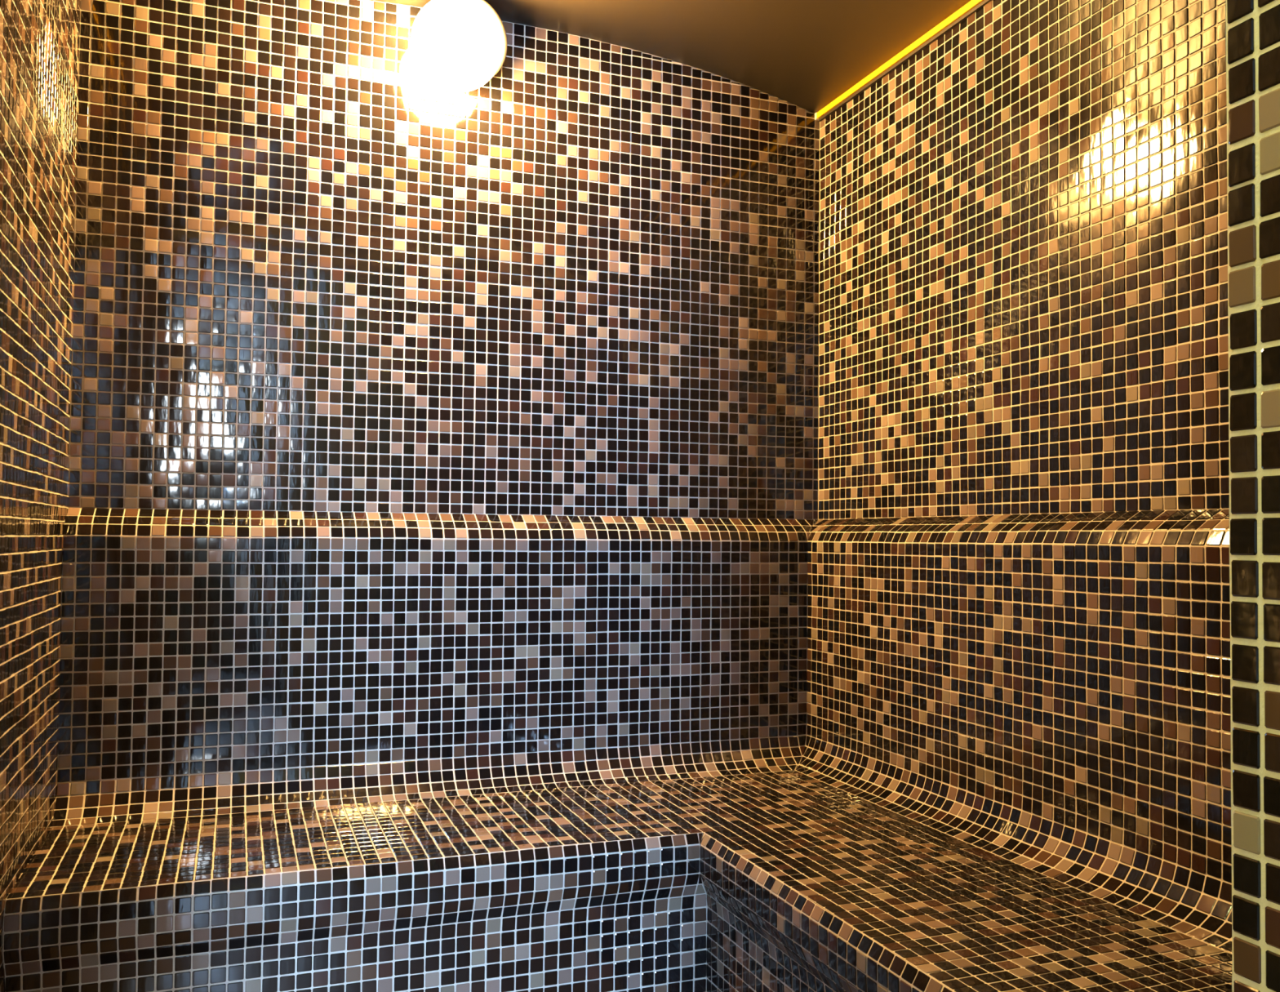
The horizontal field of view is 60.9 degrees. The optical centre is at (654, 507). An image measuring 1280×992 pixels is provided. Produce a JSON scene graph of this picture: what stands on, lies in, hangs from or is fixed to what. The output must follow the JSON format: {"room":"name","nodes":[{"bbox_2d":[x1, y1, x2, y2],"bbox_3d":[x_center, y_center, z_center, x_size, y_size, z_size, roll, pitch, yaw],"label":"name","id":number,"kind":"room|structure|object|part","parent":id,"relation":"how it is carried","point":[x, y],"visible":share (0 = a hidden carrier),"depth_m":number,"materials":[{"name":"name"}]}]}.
{"room":"spa","nodes":[
{"label":"spa","id":0,"kind":"room"},
{"bbox_2d":[0,0,80,991],"bbox_3d":[-0.792,-0.116,1.106,0.103,2.226,2.017,1,-2,-21],"label":"wall","id":1,"kind":"structure","parent":0,"point":[39,39],"depth_m":1.68,"materials":[{"name":"tile"}]},
{"bbox_2d":[68,0,819,913],"bbox_3d":[-0.377,-0.075,2.405,1.809,2.226,0.128,1,-2,-21],"label":"wall","id":2,"kind":"structure","parent":0,"point":[313,272],"depth_m":2.31,"materials":[{"name":"tile"}]},
{"bbox_2d":[410,0,506,92],"bbox_3d":[-0.407,-0.958,2.244,0.191,0.198,0.193,0,-2,31],"label":"wall lamp","id":3,"kind":"object","parent":2,"relation":"attached to","point":[459,46],"visible":1,"depth_m":2.18,"materials":[{"name":"frosted white glass"}]},
{"bbox_2d":[369,0,971,113],"bbox_3d":[-0.021,-1.095,1.527,1.609,0.206,1.819,1,-2,-21],"label":"ceiling","id":4,"kind":"structure","parent":0,"point":[804,54],"depth_m":2.35,"materials":[{"name":"brown paint"}]},
{"bbox_2d":[817,0,1231,974],"bbox_3d":[0.801,-0.085,1.717,0.103,2.226,2.017,1,-2,-21],"label":"wall","id":5,"kind":"structure","parent":0,"point":[1023,259],"depth_m":1.93,"materials":[{"name":"tile"}]},
{"bbox_2d":[814,0,992,121],"bbox_3d":[0.722,-0.975,1.809,0.016,0.029,1.819,1,-2,-21],"label":"trim","id":6,"kind":"structure","parent":5,"relation":"attached to","point":[961,15],"depth_m":2.31,"materials":[{"name":"gold metal"}]},
{"bbox_2d":[1225,0,1279,991],"bbox_3d":[0.331,-0.122,0.561,1.609,2.226,0.196,1,-2,-21],"label":"wall","id":7,"kind":"structure","parent":0,"point":[1252,27],"depth_m":0.65,"materials":[{"name":"tile"}]},
{"bbox_3d":[-0.027,1.051,1.434,1.809,0.076,2.137,1,-2,-21],"label":"floor","id":8,"kind":"structure","parent":0,"visible":0},
{"bbox_2d":[2,507,1231,991],"bbox_3d":[-0.034,0.504,1.482,1.611,1.023,1.820,1,-2,-21],"label":"bench","id":9,"kind":"object","parent":8,"relation":"on","point":[1048,695],"visible":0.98,"depth_m":1.97,"materials":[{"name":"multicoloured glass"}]},
{"bbox_3d":[-0.413,0.792,1.741,1.098,0.453,0.031,1,-2,-21],"label":"panel","id":10,"kind":"part","parent":9,"relation":"part of","materials":[{"name":"tile"}]},
{"bbox_3d":[-0.353,0.322,2.236,1.548,0.516,0.072,1,-2,-21],"label":"backrest","id":11,"kind":"part","parent":9,"relation":"part of","materials":[{"name":"tile"}]},
{"bbox_3d":[-0.072,0.558,1.396,1.480,0.006,1.690,1,-2,-21],"label":"seat","id":12,"kind":"part","parent":9,"relation":"part of","materials":[{"name":"tile"}]},
{"bbox_3d":[0.316,0.787,1.335,0.031,0.453,1.308,1,-2,-21],"label":"panel","id":13,"kind":"part","parent":9,"relation":"part of","materials":[{"name":"tile"}]},
{"bbox_3d":[0.641,0.316,1.712,0.071,0.516,1.758,1,-2,-21],"label":"backrest","id":14,"kind":"part","parent":9,"relation":"part of","materials":[{"name":"tile"}]}
]}

